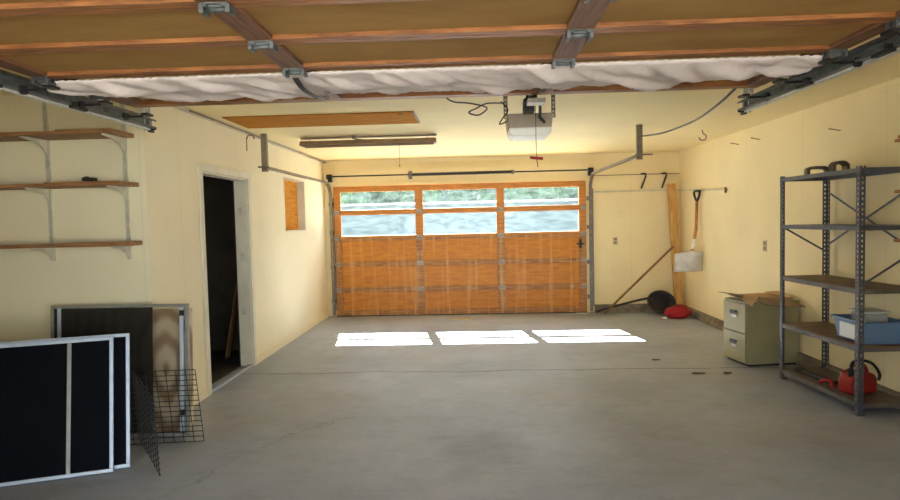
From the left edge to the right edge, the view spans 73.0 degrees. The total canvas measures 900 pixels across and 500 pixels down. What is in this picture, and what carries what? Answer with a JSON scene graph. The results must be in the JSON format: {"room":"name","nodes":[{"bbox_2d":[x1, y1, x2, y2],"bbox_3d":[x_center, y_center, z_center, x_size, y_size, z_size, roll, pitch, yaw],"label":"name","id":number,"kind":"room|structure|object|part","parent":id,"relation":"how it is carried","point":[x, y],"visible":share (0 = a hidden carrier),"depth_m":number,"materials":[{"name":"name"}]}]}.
{"room":"garage","nodes":[
{"label":"garage","id":0,"kind":"room"},
{"bbox_2d":[0,95,151,341],"bbox_3d":[-3.405,0.112,4.592,2.403,2.492,0.133,-1,3,2],"label":"wall","id":1,"kind":"structure","parent":0,"point":[31,283],"depth_m":4.48,"materials":[{"name":"beige paint"}]},
{"bbox_2d":[42,102,55,260],"bbox_3d":[-2.949,-0.503,4.471,0.032,1.170,0.014,-1,3,2],"label":"shelf standard","id":2,"kind":"object","parent":1,"relation":"attached to","point":[44,105],"visible":0.84,"depth_m":4.46,"materials":[{"name":"metal"}]},
{"bbox_2d":[0,128,133,153],"bbox_3d":[-3.121,-0.757,4.327,1.630,0.130,0.286,-1,3,2],"label":"wall shelf","id":3,"kind":"object","parent":1,"relation":"attached to","point":[40,138],"visible":1,"depth_m":4.25,"materials":[{"name":"brown wood"}]},
{"bbox_2d":[0,180,138,202],"bbox_3d":[-3.102,-0.404,4.359,1.650,0.130,0.256,-1,3,2],"label":"wall shelf","id":4,"kind":"object","parent":1,"relation":"attached to","point":[43,188],"visible":1,"depth_m":4.25,"materials":[{"name":"brown wood"}]},
{"bbox_2d":[82,176,96,180],"bbox_3d":[-2.570,-0.508,4.333,0.080,0.033,0.060,-1,3,2],"label":"box","id":5,"kind":"object","parent":4,"relation":"on","point":[85,178],"visible":0.97,"depth_m":4.30,"materials":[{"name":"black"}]},
{"bbox_2d":[0,241,142,259],"bbox_3d":[-3.089,0.020,4.389,1.655,0.130,0.236,-1,3,2],"label":"wall shelf","id":6,"kind":"object","parent":1,"relation":"attached to","point":[122,245],"visible":1,"depth_m":4.27,"materials":[{"name":"brown wood"}]},
{"bbox_2d":[120,104,131,258],"bbox_3d":[-2.370,-0.515,4.447,0.032,1.170,0.014,-1,3,2],"label":"shelf standard","id":7,"kind":"object","parent":1,"relation":"attached to","point":[123,126],"visible":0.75,"depth_m":4.45,"materials":[{"name":"metal"}]},
{"bbox_2d":[203,176,240,364],"bbox_3d":[-3.112,0.037,5.995,1.673,2.492,2.697,-1,3,2],"label":"wall","id":8,"kind":"structure","parent":0,"point":[219,206],"depth_m":7.23,"materials":[{"name":"black"}]},
{"bbox_2d":[144,98,327,396],"bbox_3d":[-2.163,-0.040,7.119,0.130,2.492,5.287,-1,3,2],"label":"wall","id":9,"kind":"structure","parent":0,"point":[291,285],"depth_m":6.10,"materials":[{"name":"beige paint"}]},
{"bbox_2d":[196,163,256,395],"bbox_3d":[-2.196,0.241,5.915,0.154,2.050,1.230,-1,3,2],"label":"door frame","id":10,"kind":"structure","parent":9,"relation":"in","point":[242,193],"depth_m":6.41,"materials":[{"name":"wood"}]},
{"bbox_3d":[-2.206,-0.403,6.398,0.040,0.090,0.004,-1,3,2],"label":"hinge plate","id":11,"kind":"part","parent":10,"relation":"part of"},
{"bbox_3d":[-2.195,0.076,6.421,0.040,0.090,0.004,-1,3,2],"label":"hinge plate","id":12,"kind":"part","parent":10,"relation":"part of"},
{"bbox_3d":[-2.182,0.645,6.448,0.040,0.090,0.004,-1,3,2],"label":"hinge plate","id":13,"kind":"part","parent":10,"relation":"part of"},
{"bbox_2d":[150,98,324,162],"bbox_3d":[-2.113,-1.268,7.056,0.028,0.035,5.287,-1,3,2],"label":"trim","id":14,"kind":"structure","parent":9,"relation":"attached to","point":[183,108],"depth_m":5.96,"materials":[{"name":"metal"}]},
{"bbox_2d":[246,134,254,149],"bbox_3d":[-2.092,-1.127,6.374,0.095,0.173,0.014,-1,3,2],"label":"wall hook","id":15,"kind":"object","parent":9,"relation":"attached to","point":[249,134],"visible":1,"depth_m":6.37,"materials":[{"name":"metal"}]},
{"bbox_2d":[193,312,328,404],"bbox_3d":[-2.064,1.168,7.174,0.012,0.070,5.287,-1,3,2],"label":"baseboard","id":16,"kind":"structure","parent":9,"relation":"attached to","point":[204,394],"depth_m":7.35,"materials":[{"name":"beige paint"}]},
{"bbox_2d":[283,176,305,231],"bbox_3d":[-2.122,-0.598,8.110,0.121,0.700,0.930,-1,3,2],"label":"window","id":17,"kind":"structure","parent":9,"relation":"in","point":[294,189],"depth_m":8.39,"materials":[{"name":"brown wood"}]},
{"bbox_2d":[0,312,899,499],"bbox_3d":[-0.536,1.314,5.578,8.300,0.162,8.560,-1,3,2],"label":"floor","id":18,"kind":"structure","parent":0,"point":[537,406],"depth_m":4.42,"materials":[{"name":"concrete"}]},
{"bbox_2d":[0,336,113,486],"bbox_3d":[-2.662,0.979,3.627,1.165,0.810,0.202,-2,3,-18],"label":"screen","id":19,"kind":"object","parent":18,"relation":"on","point":[57,396],"visible":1,"depth_m":3.71,"materials":[{"name":"fabric"}]},
{"bbox_2d":[0,333,129,468],"bbox_3d":[-2.612,0.971,3.691,1.200,0.816,0.204,-2,3,-18],"label":"screen","id":20,"kind":"object","parent":18,"relation":"on","point":[121,341],"visible":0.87,"depth_m":3.86,"materials":[{"name":"metal"}]},
{"bbox_2d":[51,303,189,435],"bbox_3d":[-2.385,0.869,4.392,1.025,0.944,0.095,-1,3,3],"label":"screen","id":21,"kind":"object","parent":18,"relation":"on","point":[136,320],"visible":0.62,"depth_m":4.39,"materials":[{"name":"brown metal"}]},
{"bbox_3d":[-2.834,0.878,4.416,0.025,0.901,0.018,-1,-1,3],"label":"rail","id":22,"kind":"part","parent":21,"relation":"part of","materials":[{"name":"metal"}]},
{"bbox_3d":[-1.925,0.856,4.365,0.022,0.890,0.024,-1,-1,3],"label":"rail","id":23,"kind":"part","parent":21,"relation":"part of","materials":[{"name":"metal"}]},
{"bbox_2d":[132,371,160,475],"bbox_3d":[-1.950,1.094,3.899,0.027,0.528,0.626,-3,3,-37],"label":"panel","id":24,"kind":"object","parent":18,"relation":"on","point":[142,400],"visible":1,"depth_m":3.87,"materials":[{"name":"black metal"}]},
{"bbox_2d":[130,369,204,444],"bbox_3d":[-2.018,1.091,4.225,0.594,0.505,0.038,-2,3,-4],"label":"panel","id":25,"kind":"object","parent":18,"relation":"on","point":[175,375],"visible":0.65,"depth_m":4.23,"materials":[{"name":"black metal"}]},
{"bbox_2d":[153,308,193,431],"bbox_3d":[-2.349,0.887,4.473,0.930,0.899,0.075,-1,3,2],"label":"plywood sheet","id":26,"kind":"object","parent":18,"relation":"on","point":[166,336],"visible":0.14,"depth_m":4.46,"materials":[{"name":"wood"}]},
{"bbox_2d":[225,286,236,357],"bbox_3d":[-2.410,0.689,6.788,0.219,1.026,0.110,-2,3,-10],"label":"wooden plank","id":27,"kind":"object","parent":18,"relation":"on","point":[234,308],"visible":0.64,"depth_m":6.76,"materials":[{"name":"wood"}]},
{"bbox_2d":[450,318,471,319],"bbox_3d":[0.173,1.047,9.198,0.328,0.012,0.070,-1,3,15],"label":"scrap","id":28,"kind":"object","parent":18,"relation":"on","point":[451,318],"visible":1,"depth_m":9.19,"materials":[{"name":"wood"}]},
{"bbox_2d":[596,290,675,313],"bbox_3d":[2.849,0.802,9.311,1.164,0.350,0.392,-1,3,2],"label":"shovel","id":29,"kind":"object","parent":18,"relation":"on","point":[658,301],"visible":0.95,"depth_m":9.31,"materials":[{"name":"metal"}]},
{"bbox_2d":[604,246,673,313],"bbox_3d":[2.900,0.465,9.342,1.048,1.047,0.022,-1,3,9],"label":"stick","id":30,"kind":"object","parent":18,"relation":"on","point":[672,247],"visible":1,"depth_m":9.33,"materials":[{"name":"wood"}]},
{"bbox_2d":[667,183,683,304],"bbox_3d":[3.462,-0.027,9.342,0.129,2.001,0.327,-2,3,-9],"label":"post","id":31,"kind":"object","parent":18,"relation":"on","point":[671,187],"visible":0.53,"depth_m":9.31,"materials":[{"name":"wood"}]},
{"bbox_2d":[664,304,691,318],"bbox_3d":[3.326,0.888,8.864,0.386,0.210,0.235,-1,3,2],"label":"bag","id":32,"kind":"object","parent":18,"relation":"on","point":[680,311],"visible":1,"depth_m":8.79,"materials":[{"name":"fabric"}]},
{"bbox_2d":[724,297,799,366],"bbox_3d":[3.136,0.813,6.161,0.585,0.635,0.400,-2,3,-6],"label":"filing cabinet","id":33,"kind":"object","parent":18,"relation":"on","point":[751,334],"visible":0.94,"depth_m":5.97,"materials":[{"name":"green metal"}]},
{"bbox_3d":[2.870,0.668,6.124,0.018,0.290,0.376,-2,3,-6],"label":"drawer","id":34,"kind":"part","parent":33,"relation":"part of","materials":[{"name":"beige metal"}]},
{"bbox_3d":[2.877,0.966,6.139,0.018,0.285,0.376,-2,3,-6],"label":"drawer","id":35,"kind":"part","parent":33,"relation":"part of","materials":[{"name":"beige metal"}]},
{"bbox_2d":[720,291,805,307],"bbox_3d":[3.090,0.486,6.038,0.640,0.098,0.581,-1,3,2],"label":"cardboard box","id":36,"kind":"object","parent":33,"relation":"on","point":[770,298],"visible":0.93,"depth_m":5.94,"materials":[{"name":"cardboard"}]},
{"bbox_3d":[3.155,0.470,6.165,0.520,0.035,0.320,-1,3,2],"label":"panel","id":37,"kind":"part","parent":36,"relation":"part of","materials":[{"name":"brown cardboard"}]},
{"bbox_2d":[779,161,899,415],"bbox_3d":[3.179,0.233,4.942,0.426,1.910,1.092,-1,3,1],"label":"metal shelving","id":38,"kind":"object","parent":18,"relation":"on","point":[826,331],"depth_m":4.80,"materials":[{"name":"grey metal"}]},
{"bbox_3d":[2.997,0.254,5.464,0.042,1.825,0.042,-1,3,1],"label":"post","id":39,"kind":"part","parent":38,"relation":"part of","materials":[{"name":"grey metal"}]},
{"bbox_3d":[3.108,-0.672,5.149,0.179,0.074,0.060,-1,3,8],"label":"metal bracket","id":40,"kind":"part","parent":38,"relation":"part of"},
{"bbox_2d":[795,368,837,383],"bbox_3d":[3.127,1.073,5.199,0.075,0.022,0.472,-1,3,-2],"label":"board","id":41,"kind":"object","parent":38,"relation":"on","point":[802,370],"visible":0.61,"depth_m":5.22,"materials":[{"name":"wood"}]},
{"bbox_3d":[3.375,0.246,5.460,0.042,1.825,0.042,-1,3,1],"label":"post","id":42,"kind":"part","parent":38,"relation":"part of","materials":[{"name":"grey metal"}]},
{"bbox_2d":[818,378,834,388],"bbox_3d":[3.047,1.069,4.894,0.067,0.068,0.170,-1,3,-2],"label":"hose","id":43,"kind":"object","parent":38,"relation":"on","point":[821,381],"visible":1,"depth_m":4.89,"materials":[{"name":"plastic"}]},
{"bbox_3d":[3.153,-0.674,4.927,0.139,0.097,0.060,-1,3,-3],"label":"metal bracket","id":44,"kind":"part","parent":38,"relation":"part of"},
{"bbox_3d":[3.170,-0.187,4.921,0.412,0.034,1.072,-1,3,1],"label":"shelf","id":45,"kind":"part","parent":38,"relation":"part of","materials":[{"name":"grey metal"}]},
{"bbox_3d":[3.160,-0.606,4.901,0.412,0.034,1.072,-1,3,1],"label":"shelf","id":46,"kind":"part","parent":38,"relation":"part of","materials":[{"name":"grey metal"}]},
{"bbox_3d":[3.200,1.113,4.984,0.412,0.034,1.072,-1,3,1],"label":"shelf","id":47,"kind":"part","parent":38,"relation":"part of","materials":[{"name":"wood"}]},
{"bbox_3d":[3.190,0.699,4.964,0.412,0.034,1.072,-1,3,1],"label":"shelf","id":48,"kind":"part","parent":38,"relation":"part of","materials":[{"name":"wood"}]},
{"bbox_3d":[3.180,0.275,4.944,0.412,0.034,1.072,-1,3,1],"label":"shelf","id":49,"kind":"part","parent":38,"relation":"part of","materials":[{"name":"metal"}]},
{"bbox_2d":[838,359,880,394],"bbox_3d":[3.179,0.970,4.718,0.274,0.276,0.151,-2,3,-18],"label":"gas can","id":50,"kind":"object","parent":38,"relation":"on","point":[846,378],"visible":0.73,"depth_m":4.68,"materials":[{"name":"red plastic"}]},
{"bbox_3d":[3.178,0.921,4.727,0.203,0.102,0.024,-2,3,-18],"label":"handle","id":51,"kind":"part","parent":50,"relation":"part of","materials":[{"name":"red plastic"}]},
{"bbox_3d":[2.986,0.305,4.428,0.042,1.825,0.042,-1,3,1],"label":"post","id":52,"kind":"part","parent":38,"relation":"part of","materials":[{"name":"grey metal"}]},
{"bbox_2d":[830,314,899,344],"bbox_3d":[3.212,0.605,4.659,0.343,0.166,0.423,-1,3,2],"label":"plastic bin","id":53,"kind":"object","parent":38,"relation":"on","point":[874,333],"visible":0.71,"depth_m":4.49,"materials":[{"name":"plastic"}]},
{"bbox_3d":[3.058,0.615,4.666,0.018,0.112,0.195,-1,3,2],"label":"panel","id":54,"kind":"part","parent":53,"relation":"part of","materials":[{"name":"plastic"}]},
{"bbox_2d":[848,308,890,322],"bbox_3d":[3.230,0.568,4.684,0.190,0.214,0.220,-1,3,2],"label":"clear container","id":55,"kind":"object","parent":53,"relation":"in","point":[872,315],"visible":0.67,"depth_m":4.58,"materials":[{"name":"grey plastic"}]},
{"bbox_3d":[3.227,0.467,4.679,0.190,0.013,0.220,-1,3,2],"label":"lid","id":56,"kind":"part","parent":55,"relation":"part of","materials":[{"name":"plastic"}]},
{"bbox_2d":[0,34,899,160],"bbox_3d":[-0.597,-1.303,5.452,8.300,0.120,8.560,-1,3,2],"label":"ceiling","id":57,"kind":"structure","parent":0,"point":[583,123],"depth_m":6.08,"materials":[{"name":"beige paint"}]},
{"bbox_2d":[0,69,156,132],"bbox_3d":[-2.056,-0.905,2.804,0.107,0.352,2.615,-1,3,2],"label":"door track","id":58,"kind":"object","parent":57,"relation":"hanging from","point":[8,80],"visible":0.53,"depth_m":3.27,"materials":[{"name":"metal"}]},
{"bbox_2d":[0,0,899,119],"bbox_3d":[-0.106,-0.864,2.647,3.860,0.191,2.246,-1,3,2],"label":"garage door","id":59,"kind":"structure","parent":58,"relation":"attached to","point":[46,41],"depth_m":2.36,"materials":[{"name":"brown wood"}]},
{"bbox_3d":[-1.363,-0.783,1.810,1.106,0.028,0.294,-1,3,2],"label":"panel","id":60,"kind":"part","parent":59,"relation":"part of","materials":[{"name":"beige wood"}]},
{"bbox_3d":[-1.346,-0.814,2.206,1.106,0.010,0.350,-1,3,2],"label":"panel","id":61,"kind":"part","parent":59,"relation":"part of","materials":[{"name":"beige wood"}]},
{"bbox_3d":[-1.329,-0.835,2.630,1.106,0.010,0.350,-1,3,2],"label":"panel","id":62,"kind":"part","parent":59,"relation":"part of","materials":[{"name":"beige wood"}]},
{"bbox_3d":[-0.143,-0.802,1.736,3.720,0.060,0.417,-1,3,2],"label":"rail","id":63,"kind":"part","parent":59,"relation":"part of","materials":[{"name":"wood"}]},
{"bbox_3d":[-0.129,-0.840,2.154,1.138,0.010,0.350,-1,3,2],"label":"panel","id":64,"kind":"part","parent":59,"relation":"part of","materials":[{"name":"beige wood"}]},
{"bbox_3d":[-0.111,-0.861,2.578,1.138,0.010,0.350,-1,3,2],"label":"panel","id":65,"kind":"part","parent":59,"relation":"part of","materials":[{"name":"beige wood"}]},
{"bbox_2d":[39,55,822,101],"bbox_3d":[-0.118,-0.823,3.071,3.672,0.082,0.516,-1,3,2],"label":"curtain","id":66,"kind":"object","parent":59,"relation":"hanging from","point":[647,75],"visible":0.99,"depth_m":2.92,"materials":[{"name":"fabric"}]},
{"bbox_2d":[292,78,328,99],"bbox_3d":[-0.698,-0.800,3.057,0.038,0.039,0.408,-1,3,10],"label":"strap","id":67,"kind":"object","parent":66,"relation":"hanging from","point":[297,81],"visible":1,"depth_m":2.97,"materials":[{"name":"metal"}]},
{"bbox_3d":[-0.091,-0.881,3.000,3.720,0.043,0.424,-1,3,2],"label":"rail","id":68,"kind":"part","parent":59,"relation":"part of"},
{"bbox_3d":[-0.074,-0.910,3.420,3.720,0.043,0.422,-1,3,2],"label":"rail","id":69,"kind":"part","parent":59,"relation":"part of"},
{"bbox_3d":[-0.109,-0.857,2.578,3.720,0.035,0.426,-1,3,2],"label":"rail","id":70,"kind":"part","parent":59,"relation":"part of","materials":[{"name":"wood"}]},
{"bbox_3d":[-0.126,-0.836,2.154,3.720,0.035,0.425,-1,3,2],"label":"rail","id":71,"kind":"part","parent":59,"relation":"part of","materials":[{"name":"wood"}]},
{"bbox_3d":[1.108,-0.887,2.526,1.110,0.010,0.350,-1,3,2],"label":"panel","id":72,"kind":"part","parent":59,"relation":"part of","materials":[{"name":"beige wood"}]},
{"bbox_3d":[1.091,-0.866,2.103,1.110,0.010,0.350,-1,3,2],"label":"panel","id":73,"kind":"part","parent":59,"relation":"part of","materials":[{"name":"beige wood"}]},
{"bbox_2d":[189,110,325,162],"bbox_3d":[-2.064,-1.271,7.353,0.016,0.016,4.630,-1,3,2],"label":"conduit pipe","id":74,"kind":"object","parent":57,"relation":"attached to","point":[189,110],"visible":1,"depth_m":6.18,"materials":[{"name":"metal"}]},
{"bbox_2d":[222,111,419,128],"bbox_3d":[-1.185,-1.238,5.820,1.750,0.018,0.640,-1,3,2],"label":"attic hatch","id":75,"kind":"object","parent":57,"relation":"attached to","point":[401,117],"visible":1,"depth_m":5.75,"materials":[{"name":"brown wood"}]},
{"bbox_2d":[299,134,436,166],"bbox_3d":[-0.922,-1.116,6.897,1.540,0.365,0.170,-1,3,2],"label":"light","id":76,"kind":"object","parent":57,"relation":"hanging from","point":[432,140],"visible":1,"depth_m":6.83,"materials":[{"name":"metal"}]},
{"bbox_2d":[300,134,436,139],"bbox_3d":[-0.938,-1.293,6.960,1.570,0.030,0.060,-1,3,2],"label":"conduit","id":77,"kind":"object","parent":57,"relation":"attached to","point":[355,137],"visible":0.98,"depth_m":6.96,"materials":[{"name":"metal"}]},
{"bbox_2d":[446,63,555,166],"bbox_3d":[0.295,-0.832,3.058,0.815,0.633,3.110,-1,3,2],"label":"garage door opener","id":78,"kind":"object","parent":57,"relation":"hanging from","point":[528,125],"visible":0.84,"depth_m":4.32,"materials":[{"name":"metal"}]},
{"bbox_3d":[0.178,-1.050,4.350,0.480,0.318,0.009,-1,3,2],"label":"power cord","id":79,"kind":"part","parent":78,"relation":"part of","materials":[{"name":"rubber"}]},
{"bbox_2d":[507,127,551,140],"bbox_3d":[0.577,-0.849,4.451,0.301,0.062,0.285,-1,3,2],"label":"light","id":80,"kind":"object","parent":78,"relation":"attached to","point":[513,133],"depth_m":4.31,"materials":[{"name":"plastic"}]},
{"bbox_3d":[0.599,-0.838,4.243,0.006,0.405,0.005,-1,3,2],"label":"release cord","id":81,"kind":"part","parent":78,"relation":"part of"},
{"bbox_3d":[0.605,-0.619,4.253,0.092,0.078,0.020,-1,3,2],"label":"release handle","id":82,"kind":"part","parent":78,"relation":"part of","materials":[{"name":"red plastic"}]},
{"bbox_3d":[0.642,-0.971,4.247,0.059,0.181,0.018,0,3,29],"label":"trolley arm","id":83,"kind":"part","parent":78,"relation":"part of","materials":[{"name":"metal"}]},
{"bbox_2d":[737,33,899,114],"bbox_3d":[1.827,-0.987,2.639,0.107,0.352,2.615,-1,3,2],"label":"door track","id":84,"kind":"object","parent":57,"relation":"hanging from","point":[882,47],"visible":0.67,"depth_m":2.98,"materials":[{"name":"metal"}]},
{"bbox_2d":[324,151,679,315],"bbox_3d":[-0.394,-0.206,9.711,7.998,2.492,0.050,-1,3,2],"label":"wall","id":85,"kind":"structure","parent":0,"point":[639,220],"depth_m":9.56,"materials":[{"name":"yellow paint"}]},
{"bbox_2d":[258,134,336,315],"bbox_3d":[-1.940,-0.110,8.197,0.122,2.466,3.108,-1,3,2],"label":"door track","id":86,"kind":"object","parent":85,"relation":"attached to","point":[265,167],"visible":1,"depth_m":9.57,"materials":[{"name":"metal"}]},
{"bbox_3d":[-1.938,0.064,8.191,0.045,2.120,3.028,-1,3,2],"label":"rail","id":87,"kind":"part","parent":86,"relation":"part of","materials":[{"name":"metal"}]},
{"bbox_3d":[-1.903,-1.132,9.610,0.080,0.121,0.125,-1,3,2],"label":"bearing plate","id":88,"kind":"part","parent":86,"relation":"part of","materials":[{"name":"metal"}]},
{"bbox_2d":[329,157,588,183],"bbox_3d":[0.131,-1.254,9.602,4.100,0.322,0.022,-1,3,2],"label":"bracket","id":89,"kind":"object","parent":85,"relation":"attached to","point":[413,165],"depth_m":9.62,"materials":[{"name":"yellow paint"}]},
{"bbox_2d":[332,169,586,178],"bbox_3d":[0.137,-1.200,9.527,3.985,0.130,0.132,-1,3,2],"label":"bar","id":90,"kind":"object","parent":85,"relation":"attached to","point":[409,174],"visible":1,"depth_m":9.48,"materials":[{"name":"metal"}]},
{"bbox_2d":[333,181,586,316],"bbox_3d":[0.154,-0.006,9.631,3.980,2.076,0.068,-1,3,2],"label":"garage door","id":91,"kind":"structure","parent":85,"relation":"in","point":[500,272],"depth_m":9.65,"materials":[{"name":"wood"}]},
{"bbox_3d":[-1.130,0.015,9.705,1.196,0.338,0.010,-1,3,2],"label":"panel","id":92,"kind":"part","parent":91,"relation":"part of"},
{"bbox_3d":[-1.121,0.426,9.725,1.196,0.338,0.010,-1,3,2],"label":"panel","id":93,"kind":"part","parent":91,"relation":"part of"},
{"bbox_3d":[-1.111,0.815,9.743,1.196,0.291,0.010,-1,3,2],"label":"panel","id":94,"kind":"part","parent":91,"relation":"part of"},
{"bbox_3d":[0.135,-0.837,9.606,3.980,0.414,0.035,-1,3,2],"label":"rail","id":95,"kind":"part","parent":91,"relation":"part of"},
{"bbox_3d":[0.154,-0.013,9.645,3.980,0.414,0.035,-1,3,2],"label":"rail","id":96,"kind":"part","parent":91,"relation":"part of","materials":[{"name":"wood"}]},
{"bbox_3d":[0.145,-0.425,9.626,3.980,0.414,0.035,-1,3,2],"label":"rail","id":97,"kind":"part","parent":91,"relation":"part of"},
{"bbox_3d":[0.167,-0.013,9.649,1.168,0.338,0.010,-1,3,2],"label":"panel","id":98,"kind":"part","parent":91,"relation":"part of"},
{"bbox_3d":[0.177,0.399,9.669,1.168,0.338,0.010,-1,3,2],"label":"panel","id":99,"kind":"part","parent":91,"relation":"part of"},
{"bbox_3d":[0.164,0.399,9.665,3.980,0.414,0.035,-1,3,2],"label":"rail","id":100,"kind":"part","parent":91,"relation":"part of","materials":[{"name":"wood"}]},
{"bbox_3d":[0.186,0.787,9.688,1.168,0.291,0.010,-1,3,2],"label":"panel","id":101,"kind":"part","parent":91,"relation":"part of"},
{"bbox_3d":[0.174,0.811,9.685,3.980,0.414,0.035,-1,3,2],"label":"rail","id":102,"kind":"part","parent":91,"relation":"part of","materials":[{"name":"wood"}]},
{"bbox_3d":[1.452,-0.040,9.595,1.170,0.338,0.010,-1,3,2],"label":"panel","id":103,"kind":"part","parent":91,"relation":"part of","materials":[{"name":"wood"}]},
{"bbox_3d":[1.462,0.371,9.615,1.170,0.338,0.010,-1,3,2],"label":"panel","id":104,"kind":"part","parent":91,"relation":"part of","materials":[{"name":"wood"}]},
{"bbox_3d":[1.471,0.760,9.633,1.170,0.291,0.010,-1,3,2],"label":"panel","id":105,"kind":"part","parent":91,"relation":"part of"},
{"bbox_2d":[323,154,598,186],"bbox_3d":[0.157,-1.257,9.597,4.347,0.407,0.030,-1,3,2],"label":"trim","id":106,"kind":"structure","parent":85,"relation":"attached to","point":[563,155],"depth_m":9.59,"materials":[{"name":"yellow paint"}]},
{"bbox_2d":[613,237,617,244],"bbox_3d":[2.601,-0.142,9.560,0.080,0.120,0.010,-1,3,2],"label":"wall outlet","id":107,"kind":"object","parent":85,"relation":"attached to","point":[615,239],"visible":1,"depth_m":9.56,"materials":[{"name":"plastic"}]},
{"bbox_2d":[586,124,652,310],"bbox_3d":[2.177,-0.201,8.092,0.190,2.466,2.968,-1,3,2],"label":"door track","id":108,"kind":"object","parent":85,"relation":"attached to","point":[639,154],"visible":1,"depth_m":9.47,"materials":[{"name":"metal"}]},
{"bbox_3d":[2.177,-1.219,9.437,0.080,0.121,0.125,-1,3,2],"label":"bearing plate","id":109,"kind":"part","parent":108,"relation":"part of","materials":[{"name":"metal"}]},
{"bbox_3d":[2.145,-0.044,8.086,0.045,2.155,2.888,-1,3,2],"label":"rail","id":110,"kind":"part","parent":108,"relation":"part of","materials":[{"name":"metal"}]},
{"bbox_2d":[639,89,735,136],"bbox_3d":[1.901,-1.077,5.087,0.075,0.165,2.991,-1,3,7],"label":"cable","id":111,"kind":"object","parent":108,"relation":"hanging from","point":[732,90],"visible":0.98,"depth_m":4.48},
{"bbox_2d":[595,304,653,311],"bbox_3d":[2.933,0.910,9.578,1.288,0.120,0.050,-1,3,2],"label":"baseboard","id":112,"kind":"structure","parent":85,"relation":"attached to","point":[628,307],"depth_m":9.56,"materials":[{"name":"concrete"}]},
{"bbox_2d":[593,189,678,192],"bbox_3d":[2.901,-0.923,9.505,1.328,0.020,0.018,-1,3,2],"label":"cleat","id":113,"kind":"object","parent":85,"relation":"attached to","point":[676,189],"visible":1,"depth_m":9.50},
{"bbox_2d":[594,173,679,175],"bbox_3d":[2.900,-1.177,9.472,1.338,0.012,0.010,-1,3,2],"label":"rod","id":114,"kind":"object","parent":85,"relation":"attached to","point":[659,173],"visible":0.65,"depth_m":9.47,"materials":[{"name":"metal"}]},
{"bbox_2d":[641,173,646,188],"bbox_3d":[3.012,-1.077,9.459,0.096,0.247,0.031,-1,3,2],"label":"hook","id":115,"kind":"object","parent":114,"relation":"attached to","point":[641,173],"visible":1,"depth_m":9.45,"materials":[{"name":"metal"}]},
{"bbox_2d":[661,172,666,187],"bbox_3d":[3.327,-1.084,9.446,0.096,0.247,0.031,-1,3,2],"label":"hook","id":116,"kind":"object","parent":114,"relation":"attached to","point":[662,172],"visible":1,"depth_m":9.43,"materials":[{"name":"metal"}]},
{"bbox_2d":[680,78,899,391],"bbox_3d":[3.492,-0.085,5.342,0.130,2.492,8.560,-1,3,2],"label":"wall","id":117,"kind":"structure","parent":0,"point":[733,225],"depth_m":5.99,"materials":[{"name":"yellow paint"}]},
{"bbox_2d":[679,187,727,192],"bbox_3d":[3.527,-0.833,8.569,0.038,0.131,1.806,-1,3,2],"label":"cleat","id":118,"kind":"object","parent":117,"relation":"attached to","point":[725,189],"visible":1,"depth_m":8.30,"materials":[{"name":"wood"}]},
{"bbox_2d":[674,190,702,271],"bbox_3d":[3.368,-0.265,8.629,0.335,1.171,0.307,-1,3,2],"label":"snow shovel","id":119,"kind":"object","parent":118,"relation":"hanging from","point":[689,261],"visible":1,"depth_m":8.58,"materials":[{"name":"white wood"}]},
{"bbox_3d":[3.366,0.165,8.594,0.400,0.316,0.086,0,3,31],"label":"blade","id":120,"kind":"part","parent":119,"relation":"part of","materials":[{"name":"metal"}]},
{"bbox_2d":[763,240,766,250],"bbox_3d":[3.481,-0.046,6.728,0.010,0.120,0.080,-1,3,2],"label":"wall outlet","id":121,"kind":"object","parent":117,"relation":"attached to","point":[764,241],"visible":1,"depth_m":6.72,"materials":[{"name":"plastic"}]},
{"bbox_2d":[685,305,899,409],"bbox_3d":[3.430,1.103,5.404,0.050,0.115,8.360,-1,3,2],"label":"baseboard","id":122,"kind":"structure","parent":117,"relation":"attached to","point":[806,361],"depth_m":5.89,"materials":[{"name":"concrete"}]},
{"label":"outside","id":123,"kind":"structure","parent":0,"visible":0},
{"bbox_3d":[0.865,0.623,20.036,80.000,0.180,100.000,-1,3,2],"label":"ground","id":124,"kind":"structure","parent":123,"visible":0},
{"bbox_2d":[341,192,370,204],"bbox_3d":[-8.682,-3.491,42.154,6.693,6.331,6.004,-1,3,2],"label":"tree","id":125,"kind":"object","parent":124,"relation":"on","point":[347,197],"visible":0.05,"depth_m":40.57,"materials":[{"name":"green plant"}]},
{"bbox_2d":[366,192,398,203],"bbox_3d":[-4.612,-4.985,50.163,8.012,8.347,8.062,-1,3,2],"label":"tree","id":126,"kind":"object","parent":124,"relation":"on","point":[376,197],"visible":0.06,"depth_m":47.25,"materials":[{"name":"green plant"}]},
{"bbox_2d":[382,189,476,202],"bbox_3d":[-1.498,-3.848,41.988,6.092,6.723,7.027,1,4,40],"label":"tree","id":127,"kind":"object","parent":124,"relation":"on","point":[463,195],"visible":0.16,"depth_m":40.30,"materials":[{"name":"green plant"}]},
{"bbox_2d":[341,199,578,235],"bbox_3d":[2.247,-1.208,29.910,47.000,2.420,6.800,-1,3,2],"label":"building","id":128,"kind":"structure","parent":124,"relation":"on","point":[556,220],"depth_m":26.97,"materials":[{"name":"blue"}]},
{"bbox_2d":[472,190,478,200],"bbox_3d":[2.298,-5.077,49.986,7.176,8.225,8.274,-1,3,2],"label":"tree","id":129,"kind":"object","parent":124,"relation":"on","point":[475,194],"visible":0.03,"depth_m":46.56,"materials":[{"name":"green plant"}]},
{"bbox_2d":[477,187,560,200],"bbox_3d":[4.805,-4.226,41.601,6.319,7.223,6.698,-1,3,2],"label":"tree","id":130,"kind":"object","parent":124,"relation":"on","point":[543,193],"visible":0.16,"depth_m":39.27,"materials":[{"name":"green plant"}]},
{"bbox_2d":[558,187,577,198],"bbox_3d":[9.280,-5.225,49.871,7.098,8.207,7.506,-1,3,2],"label":"tree","id":131,"kind":"object","parent":124,"relation":"on","point":[566,192],"visible":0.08,"depth_m":47.38,"materials":[{"name":"green plant"}]}
]}

